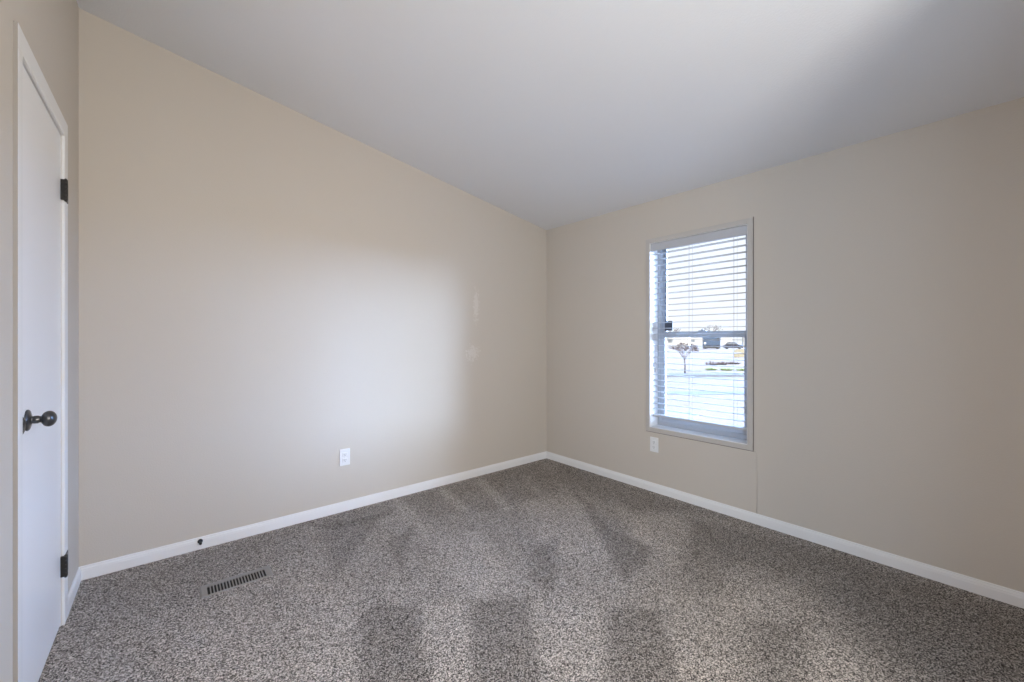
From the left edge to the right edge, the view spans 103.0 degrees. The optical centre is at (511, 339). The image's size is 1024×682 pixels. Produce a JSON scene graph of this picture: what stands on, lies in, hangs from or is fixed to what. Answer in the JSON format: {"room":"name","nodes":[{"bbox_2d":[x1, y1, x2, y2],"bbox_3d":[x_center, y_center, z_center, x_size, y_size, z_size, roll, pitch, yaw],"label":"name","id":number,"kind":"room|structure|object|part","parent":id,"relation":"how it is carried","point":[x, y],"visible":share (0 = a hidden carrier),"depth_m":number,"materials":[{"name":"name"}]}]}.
{"room":"empty bedroom","nodes":[
{"label":"empty bedroom","id":0,"kind":"room"},
{"bbox_2d":[0,0,78,681],"bbox_3d":[-1.118,-0.234,0.708,0.100,2.868,3.362,0,0,-40],"label":"wall","id":1,"kind":"structure","parent":0,"point":[50,28],"depth_m":1.28,"materials":[{"name":"beige paint"}]},
{"bbox_2d":[13,21,67,681],"bbox_3d":[-1.704,0.136,1.458,0.164,2.128,0.752,0,0,-40],"label":"door","id":2,"kind":"structure","parent":1,"relation":"in","point":[40,152],"depth_m":1.41,"materials":[{"name":"white paint"}]},
{"bbox_3d":[-1.498,0.264,1.245,0.009,0.054,0.054,0,0,-40],"label":"latch plate","id":3,"kind":"part","parent":2,"relation":"part of","materials":[{"name":"brown metal"}]},
{"bbox_3d":[-1.525,0.258,1.321,0.066,0.068,0.068,0,0,-40],"label":"knob","id":4,"kind":"part","parent":2,"relation":"part of","materials":[{"name":"grey metal"}]},
{"bbox_3d":[-1.700,0.166,1.451,0.035,2.044,0.624,0,0,-40],"label":"panel","id":5,"kind":"part","parent":2,"relation":"part of","materials":[{"name":"white paint"}]},
{"bbox_2d":[68,567,80,614],"bbox_3d":[-2.042,1.166,1.895,0.010,0.068,0.356,0,0,-40],"label":"baseboard","id":6,"kind":"structure","parent":1,"relation":"attached to","point":[76,582],"depth_m":1.89,"materials":[{"name":"white paint"}]},
{"bbox_2d":[79,8,545,566],"bbox_3d":[-0.918,0.104,3.148,3.542,3.591,0.120,0,0,-40],"label":"wall","id":7,"kind":"structure","parent":0,"point":[267,292],"depth_m":2.53,"materials":[{"name":"paint"}]},
{"bbox_2d":[80,451,545,580],"bbox_3d":[-0.902,1.166,3.078,3.277,0.068,0.010,0,0,-40],"label":"baseboard","id":8,"kind":"structure","parent":7,"relation":"attached to","point":[100,568],"depth_m":2.57,"materials":[{"name":"white paint"}]},
{"bbox_2d":[340,448,349,465],"bbox_3d":[-1.171,0.823,2.852,0.070,0.115,0.008,0,0,-40],"label":"wall outlet","id":9,"kind":"object","parent":7,"relation":"attached to","point":[344,453],"visible":1,"depth_m":2.85,"materials":[{"name":"white plastic"}]},
{"bbox_2d":[38,458,1023,681],"bbox_3d":[-0.054,1.230,0.256,5.646,0.060,5.462,0,0,-40],"label":"floor","id":10,"kind":"structure","parent":0,"point":[544,570],"depth_m":1.84,"materials":[{"name":"carpet"}]},
{"bbox_2d":[199,565,272,598],"bbox_3d":[-1.364,1.197,2.021,0.296,0.006,0.118,0,0,-40],"label":"floor vent","id":11,"kind":"object","parent":10,"relation":"in","point":[207,590],"visible":1,"depth_m":2.01,"materials":[{"name":"beige metal"}]},
{"bbox_2d":[77,0,1023,229],"bbox_3d":[-0.055,-1.618,0.308,5.911,1.165,5.542,0,0,-40],"label":"ceiling","id":12,"kind":"structure","parent":0,"point":[551,114],"depth_m":2.04,"materials":[{"name":"white paint"}]},
{"bbox_2d":[546,97,1023,592],"bbox_3d":[2.130,0.384,2.141,0.165,3.032,5.342,0,0,-40],"label":"wall","id":13,"kind":"structure","parent":0,"point":[889,269],"depth_m":2.25,"materials":[{"name":"beige paint"}]},
{"bbox_2d":[650,437,657,452],"bbox_3d":[1.121,0.827,3.209,0.008,0.115,0.070,0,0,-40],"label":"wall outlet","id":14,"kind":"object","parent":13,"relation":"attached to","point":[653,441],"visible":1,"depth_m":3.21,"materials":[{"name":"white plastic"}]},
{"bbox_2d":[646,217,753,451],"bbox_3d":[1.397,-0.037,3.022,0.190,1.540,0.788,0,0,-40],"label":"window","id":15,"kind":"structure","parent":13,"relation":"in","point":[734,438],"depth_m":3.10,"materials":[{"name":"grey paint"}]},
{"bbox_2d":[665,249,672,330],"bbox_3d":[1.257,-0.404,3.264,0.010,0.661,0.064,0,0,-40],"label":"tilt wand","id":16,"kind":"object","parent":15,"relation":"attached to","point":[667,325],"visible":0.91,"depth_m":3.28,"materials":[{"name":"grey plastic"}]},
{"bbox_2d":[651,225,746,430],"bbox_3d":[1.361,-0.077,2.994,0.072,1.374,0.706,0,0,-40],"label":"window blind","id":17,"kind":"object","parent":15,"relation":"attached to","point":[741,230],"visible":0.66,"depth_m":2.96,"materials":[{"name":"grey plastic"}]},
{"bbox_3d":[1.183,-0.063,3.220,0.054,1.329,0.013,0,0,-40],"label":"ladder cord","id":18,"kind":"part","parent":17,"relation":"part of","materials":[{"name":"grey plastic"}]},
{"bbox_3d":[1.331,-0.063,3.044,0.054,1.329,0.013,0,0,-40],"label":"ladder cord","id":19,"kind":"part","parent":17,"relation":"part of","materials":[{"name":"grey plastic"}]},
{"bbox_3d":[1.368,0.602,3.000,0.050,0.017,0.698,0,0,-40],"label":"rail","id":20,"kind":"part","parent":17,"relation":"part of","materials":[{"name":"grey plastic"}]},
{"bbox_3d":[1.440,-0.036,3.061,0.074,1.455,0.710,0,0,-40],"label":"frame","id":21,"kind":"part","parent":15,"relation":"part of","materials":[{"name":"grey plastic"}]},
{"bbox_3d":[1.426,0.295,3.049,0.024,0.718,0.658,0,0,-40],"label":"sash","id":22,"kind":"part","parent":15,"relation":"part of","materials":[{"name":"clear glass"}]},
{"bbox_3d":[1.444,-0.386,3.064,0.020,0.729,0.658,0,0,-40],"label":"sash","id":23,"kind":"part","parent":15,"relation":"part of","materials":[{"name":"grey plastic"}]},
{"bbox_2d":[546,451,1023,608],"bbox_3d":[1.395,1.166,2.882,0.010,0.068,3.262,0,0,-40],"label":"baseboard","id":24,"kind":"structure","parent":13,"relation":"attached to","point":[987,589],"depth_m":2.35,"materials":[{"name":"white paint"}]},
{"label":"outside","id":25,"kind":"structure","parent":0,"visible":0},
{"bbox_2d":[666,342,743,426],"bbox_3d":[118.604,2.050,138.683,480.000,0.300,580.000,0,0,-40],"label":"ground","id":26,"kind":"structure","parent":25,"point":[724,353],"depth_m":23.63,"materials":[{"name":"white snow"}]},
{"bbox_2d":[666,337,689,346],"bbox_3d":[44.659,-0.240,121.019,15.800,4.280,8.800,0,0,27],"label":"house","id":27,"kind":"structure","parent":26,"relation":"on","point":[669,341],"depth_m":115.38,"materials":[{"name":"grey"}]},
{"bbox_2d":[666,408,701,418],"bbox_3d":[3.882,1.890,10.330,1.473,0.020,1.838,0,0,33],"label":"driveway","id":28,"kind":"structure","parent":26,"relation":"on","point":[670,413],"depth_m":10.38,"materials":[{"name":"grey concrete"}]},
{"bbox_2d":[669,342,698,372],"bbox_3d":[9.869,1.027,23.085,1.498,1.755,1.592,0,0,-6],"label":"bare tree","id":29,"kind":"object","parent":26,"relation":"on","point":[686,347],"visible":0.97,"depth_m":23.11,"materials":[{"name":"grey plant"}]},
{"bbox_2d":[666,391,743,394],"bbox_3d":[0.069,1.892,15.625,180.001,0.016,3.050,0,0,0],"label":"gutter","id":30,"kind":"object","parent":26,"relation":"on","point":[680,392],"depth_m":14.55,"materials":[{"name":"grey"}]},
{"bbox_2d":[690,337,731,344],"bbox_3d":[71.197,-0.240,148.509,16.800,4.280,8.800,0,0,27],"label":"house","id":31,"kind":"structure","parent":26,"relation":"on","point":[696,340],"depth_m":145.71,"materials":[{"name":"grey"}]},
{"bbox_2d":[704,361,717,364],"bbox_3d":[14.821,1.702,30.221,1.123,0.416,1.106,0,0,-40],"label":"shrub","id":32,"kind":"object","parent":26,"relation":"on","point":[706,363],"visible":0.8,"depth_m":30.13,"materials":[{"name":"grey plant"}]},
{"bbox_2d":[702,337,720,348],"bbox_3d":[41.205,0.425,84.042,3.320,2.950,2.030,0,0,27],"label":"van","id":33,"kind":"object","parent":26,"relation":"on","point":[706,341],"visible":0.65,"depth_m":83.17,"materials":[{"name":"blue paint"}]},
{"bbox_2d":[723,342,742,348],"bbox_3d":[45.524,1.170,83.746,3.620,1.460,1.760,0,0,27],"label":"parked car","id":34,"kind":"object","parent":26,"relation":"on","point":[727,343],"visible":0.7,"depth_m":83.13,"materials":[{"name":"black paint"}]},
{"bbox_2d":[734,349,743,356],"bbox_3d":[25.322,1.470,44.897,1.500,0.860,0.800,0,0,27],"label":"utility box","id":35,"kind":"object","parent":26,"relation":"on","point":[735,350],"visible":0.51,"depth_m":44.68,"materials":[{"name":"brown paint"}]},
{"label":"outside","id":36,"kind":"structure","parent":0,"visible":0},
{"bbox_2d":[666,378,743,390],"bbox_3d":[0.080,1.899,18.050,141.446,0.022,121.118,0,0,-40],"label":"road","id":37,"kind":"structure","parent":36,"point":[695,380],"depth_m":17.18,"materials":[{"name":"grey asphalt"}]},
{"bbox_2d":[666,373,743,377],"bbox_3d":[0.092,1.850,21.041,138.590,0.100,117.747,0,0,-40],"label":"curb","id":38,"kind":"object","parent":37,"relation":"on","point":[709,375],"depth_m":20.86,"materials":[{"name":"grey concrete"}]}
]}

